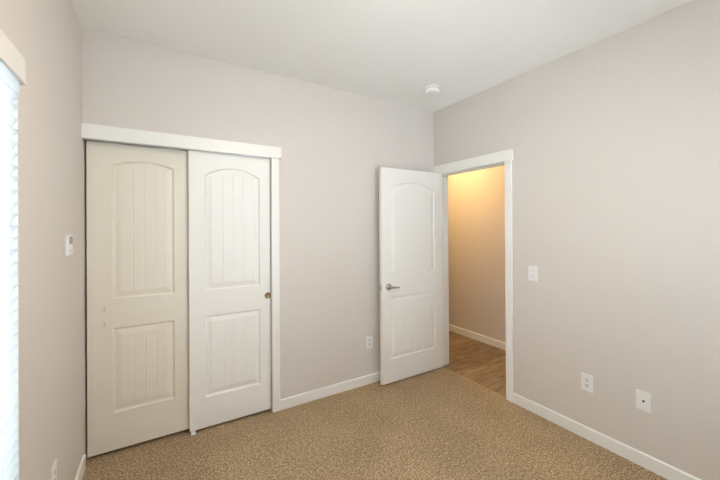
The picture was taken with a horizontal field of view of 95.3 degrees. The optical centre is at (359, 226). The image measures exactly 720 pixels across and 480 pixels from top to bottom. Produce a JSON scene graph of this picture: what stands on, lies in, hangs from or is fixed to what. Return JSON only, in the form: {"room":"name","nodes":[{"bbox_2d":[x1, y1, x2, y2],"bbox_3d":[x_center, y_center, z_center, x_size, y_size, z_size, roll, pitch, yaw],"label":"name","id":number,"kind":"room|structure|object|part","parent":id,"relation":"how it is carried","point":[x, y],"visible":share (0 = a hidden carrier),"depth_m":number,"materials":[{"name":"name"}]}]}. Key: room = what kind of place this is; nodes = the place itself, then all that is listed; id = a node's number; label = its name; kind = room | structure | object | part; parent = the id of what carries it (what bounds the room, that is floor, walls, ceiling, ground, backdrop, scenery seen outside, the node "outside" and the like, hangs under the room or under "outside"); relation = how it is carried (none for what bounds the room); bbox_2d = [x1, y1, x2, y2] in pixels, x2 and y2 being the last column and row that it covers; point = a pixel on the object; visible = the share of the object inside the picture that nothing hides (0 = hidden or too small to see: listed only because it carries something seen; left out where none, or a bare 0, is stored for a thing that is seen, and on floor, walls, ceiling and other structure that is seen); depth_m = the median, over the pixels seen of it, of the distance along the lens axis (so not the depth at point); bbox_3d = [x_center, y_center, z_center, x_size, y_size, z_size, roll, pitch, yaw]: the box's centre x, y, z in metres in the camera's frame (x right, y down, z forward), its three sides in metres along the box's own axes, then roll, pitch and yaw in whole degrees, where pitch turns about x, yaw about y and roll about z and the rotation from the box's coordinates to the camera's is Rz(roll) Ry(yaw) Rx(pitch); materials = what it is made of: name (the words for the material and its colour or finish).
{"room":"empty bedroom","nodes":[
{"label":"empty bedroom","id":0,"kind":"room"},
{"bbox_2d":[0,0,86,479],"bbox_3d":[-1.105,0.123,0.876,0.140,2.734,4.290,0,0,-31],"label":"wall","id":1,"kind":"structure","parent":0,"point":[52,199],"depth_m":1.46,"materials":[{"name":"grey paint"}]},
{"bbox_2d":[0,98,18,479],"bbox_3d":[-0.832,0.237,0.438,0.124,1.500,1.538,0,0,-31],"label":"window","id":2,"kind":"structure","parent":1,"relation":"in","point":[15,352],"depth_m":1.12,"materials":[{"name":"white glass"}]},
{"bbox_2d":[0,61,19,479],"bbox_3d":[-0.785,0.239,0.466,0.052,1.492,1.522,0,0,-31],"label":"window blind","id":3,"kind":"object","parent":2,"relation":"attached to","point":[9,84],"visible":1,"depth_m":1.06,"materials":[{"name":"white plastic"}]},
{"bbox_3d":[-1.084,0.262,0.964,0.048,1.428,0.003,0,0,-31],"label":"ladder cord","id":4,"kind":"part","parent":3,"relation":"part of","materials":[{"name":"white fabric"}]},
{"bbox_3d":[-0.794,-0.480,0.465,0.042,0.054,1.522,0,0,-31],"label":"head rail","id":5,"kind":"part","parent":3,"relation":"part of","materials":[{"name":"white plastic"}]},
{"bbox_2d":[0,29,26,84],"bbox_3d":[-0.776,-0.551,0.477,0.016,0.092,1.602,0,0,-31],"label":"trim","id":6,"kind":"structure","parent":1,"relation":"attached to","point":[10,56],"depth_m":1.06,"materials":[{"name":"white paint"}]},
{"bbox_2d":[51,459,56,479],"bbox_3d":[-1.377,1.127,1.477,0.008,0.120,0.076,0,0,-31],"label":"wall outlet","id":7,"kind":"object","parent":1,"relation":"attached to","point":[54,467],"visible":1,"depth_m":1.48,"materials":[{"name":"white plastic"}]},
{"bbox_2d":[64,234,72,256],"bbox_3d":[-1.505,0.095,1.695,0.020,0.110,0.096,0,0,-31],"label":"thermostat","id":8,"kind":"object","parent":1,"relation":"attached to","point":[68,239],"visible":1,"depth_m":1.66,"materials":[{"name":"white plastic"}]},
{"bbox_2d":[75,455,85,479],"bbox_3d":[-0.849,1.446,0.609,0.013,0.083,3.335,0,0,-31],"label":"baseboard","id":9,"kind":"structure","parent":1,"relation":"attached to","point":[82,466],"depth_m":1.95,"materials":[{"name":"white paint"}]},
{"bbox_2d":[82,28,433,411],"bbox_3d":[-0.486,0.124,2.850,2.960,2.734,0.110,0,0,-31],"label":"wall","id":10,"kind":"structure","parent":0,"point":[334,143],"depth_m":2.80,"materials":[{"name":"grey paint"}]},
{"bbox_2d":[82,138,269,158],"bbox_3d":[-1.250,-0.554,2.385,1.175,0.012,0.095,0,0,-31],"label":"door track","id":11,"kind":"object","parent":10,"relation":"attached to","point":[103,141],"visible":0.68,"depth_m":2.27,"materials":[{"name":"silver metal"}]},
{"bbox_2d":[86,141,188,457],"bbox_3d":[-1.492,0.449,2.267,0.610,2.045,0.036,0,0,-31],"label":"door","id":12,"kind":"structure","parent":11,"relation":"hanging from","point":[137,196],"depth_m":2.23,"materials":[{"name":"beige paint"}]},
{"bbox_3d":[-1.486,0.015,2.260,0.357,0.924,0.012,0,0,-31],"label":"panel","id":13,"kind":"part","parent":12,"relation":"part of","materials":[{"name":"beige paint"}]},
{"bbox_3d":[-1.480,0.948,2.258,0.357,0.558,0.012,0,0,-31],"label":"panel","id":14,"kind":"part","parent":12,"relation":"part of","materials":[{"name":"beige paint"}]},
{"bbox_2d":[188,150,270,431],"bbox_3d":[-0.976,0.460,2.525,0.605,2.023,0.039,0,0,-31],"label":"door","id":15,"kind":"structure","parent":11,"relation":"hanging from","point":[229,195],"depth_m":2.50,"materials":[{"name":"white paint"}]},
{"bbox_3d":[-0.972,0.011,2.519,0.398,0.915,0.012,0,0,-31],"label":"panel","id":16,"kind":"part","parent":15,"relation":"part of","materials":[{"name":"white paint"}]},
{"bbox_3d":[-0.966,0.954,2.517,0.398,0.595,0.012,0,0,-31],"label":"panel","id":17,"kind":"part","parent":15,"relation":"part of","materials":[{"name":"white paint"}]},
{"bbox_3d":[-0.743,0.553,2.645,0.050,0.050,0.005,0,0,-31],"label":"finger pull","id":18,"kind":"part","parent":15,"relation":"part of","materials":[{"name":"silver metal"}]},
{"bbox_2d":[81,123,280,158],"bbox_3d":[-1.184,-0.598,2.354,1.257,0.090,0.027,0,0,-31],"label":"trim","id":19,"kind":"structure","parent":10,"relation":"attached to","point":[88,131],"depth_m":2.28,"materials":[{"name":"white paint"}]},
{"bbox_2d":[270,173,271,409],"bbox_3d":[-1.240,0.460,2.393,1.193,2.069,0.110,0,0,-31],"label":"trim","id":20,"kind":"structure","parent":10,"relation":"attached to","point":[270,173],"depth_m":2.65,"materials":[{"name":"white paint"}]},
{"bbox_2d":[271,158,279,412],"bbox_3d":[-0.682,0.468,2.655,0.062,2.047,0.018,0,0,-31],"label":"trim","id":21,"kind":"structure","parent":10,"relation":"attached to","point":[275,236],"depth_m":2.65,"materials":[{"name":"white paint"}]},
{"bbox_2d":[280,371,379,409],"bbox_3d":[0.085,1.447,3.115,1.719,0.083,0.013,0,0,-31],"label":"baseboard","id":22,"kind":"structure","parent":10,"relation":"attached to","point":[298,399],"depth_m":2.88,"materials":[{"name":"white paint"}]},
{"bbox_2d":[366,335,372,348],"bbox_3d":[0.091,1.098,3.124,0.076,0.120,0.008,0,0,-31],"label":"wall outlet","id":23,"kind":"object","parent":10,"relation":"attached to","point":[369,339],"visible":1,"depth_m":3.12,"materials":[{"name":"white plastic"}]},
{"bbox_2d":[82,331,667,479],"bbox_3d":[0.037,1.548,2.941,4.220,0.120,6.660,0,0,-31],"label":"floor","id":24,"kind":"structure","parent":0,"point":[441,423],"depth_m":2.25,"materials":[{"name":"brown carpet"}]},
{"bbox_2d":[71,0,693,111],"bbox_3d":[0.387,-1.312,1.365,3.210,0.120,3.570,0,0,-31],"label":"ceiling","id":25,"kind":"structure","parent":0,"point":[387,50],"depth_m":2.11,"materials":[{"name":"white paint"}]},
{"bbox_2d":[424,84,439,95],"bbox_3d":[0.647,-1.220,2.947,0.136,0.058,0.136,0,0,-31],"label":"smoke detector","id":26,"kind":"object","parent":25,"relation":"attached to","point":[430,90],"visible":1,"depth_m":2.91,"materials":[{"name":"white plastic"}]},
{"bbox_2d":[448,165,505,342],"bbox_3d":[1.459,0.117,4.544,0.120,2.734,5.400,0,0,-31],"label":"wall","id":27,"kind":"structure","parent":0,"point":[476,199],"depth_m":4.29,"materials":[{"name":"grey paint"}]},
{"bbox_2d":[449,324,505,350],"bbox_3d":[1.410,1.444,4.506,0.013,0.088,5.200,0,0,-31],"label":"baseboard","id":28,"kind":"structure","parent":27,"relation":"attached to","point":[490,341],"depth_m":4.26,"materials":[{"name":"white paint"}]},
{"bbox_2d":[434,0,719,479],"bbox_3d":[0.924,0.118,3.485,0.110,2.734,6.660,0,0,-31],"label":"wall","id":29,"kind":"structure","parent":0,"point":[614,140],"depth_m":2.10,"materials":[{"name":"grey paint"}]},
{"bbox_2d":[379,167,442,384],"bbox_3d":[0.526,0.457,3.263,0.799,2.030,0.147,0,0,-31],"label":"door","id":30,"kind":"structure","parent":29,"relation":"in","point":[410,201],"depth_m":3.23,"materials":[{"name":"white paint"}]},
{"bbox_3d":[0.527,0.011,3.253,0.568,0.896,0.012,0,0,-31],"label":"panel","id":31,"kind":"part","parent":30,"relation":"part of","materials":[{"name":"white paint"}]},
{"bbox_3d":[0.533,0.959,3.251,0.568,0.588,0.012,0,0,-31],"label":"panel","id":32,"kind":"part","parent":30,"relation":"part of","materials":[{"name":"white paint"}]},
{"bbox_2d":[447,176,448,350],"bbox_3d":[1.160,0.415,3.222,0.020,2.135,0.932,0,0,-31],"label":"trim","id":33,"kind":"structure","parent":29,"relation":"attached to","point":[447,176],"depth_m":3.56,"materials":[{"name":"white paint"}]},
{"bbox_2d":[432,149,512,173],"bbox_3d":[1.039,-0.606,3.160,0.024,0.092,0.941,0,0,-31],"label":"trim","id":34,"kind":"structure","parent":29,"relation":"attached to","point":[506,155],"depth_m":3.06,"materials":[{"name":"white paint"}]},
{"bbox_2d":[442,162,503,365],"bbox_3d":[1.105,0.454,3.189,0.112,2.057,0.812,0,0,-31],"label":"trim","id":35,"kind":"structure","parent":29,"relation":"attached to","point":[444,176],"depth_m":3.51,"materials":[{"name":"white paint"}]},
{"bbox_2d":[504,160,513,402],"bbox_3d":[1.268,0.459,2.793,0.018,2.043,0.062,0,0,-31],"label":"trim","id":36,"kind":"structure","parent":29,"relation":"attached to","point":[507,164],"depth_m":2.78,"materials":[{"name":"white paint"}]},
{"bbox_2d":[528,266,537,281],"bbox_3d":[1.376,0.374,2.615,0.016,0.120,0.076,0,0,-31],"label":"light switch","id":37,"kind":"object","parent":29,"relation":"attached to","point":[532,270],"visible":1,"depth_m":2.61,"materials":[{"name":"white plastic"}]},
{"bbox_2d":[581,372,592,392],"bbox_3d":[1.583,1.086,2.286,0.008,0.120,0.076,0,0,-31],"label":"wall outlet","id":38,"kind":"object","parent":29,"relation":"attached to","point":[586,379],"visible":1,"depth_m":2.28,"materials":[{"name":"white plastic"}]},
{"bbox_2d":[513,393,700,479],"bbox_3d":[1.914,1.433,1.734,0.013,0.083,2.407,0,0,-31],"label":"baseboard","id":39,"kind":"structure","parent":29,"relation":"attached to","point":[665,470],"depth_m":2.17,"materials":[{"name":"white paint"}]},
{"bbox_2d":[636,389,651,412],"bbox_3d":[1.741,1.072,2.016,0.015,0.120,0.076,0,0,-31],"label":"cable jack plate","id":40,"kind":"object","parent":29,"relation":"attached to","point":[643,399],"visible":1,"depth_m":2.01,"materials":[{"name":"white plastic"}]}
]}

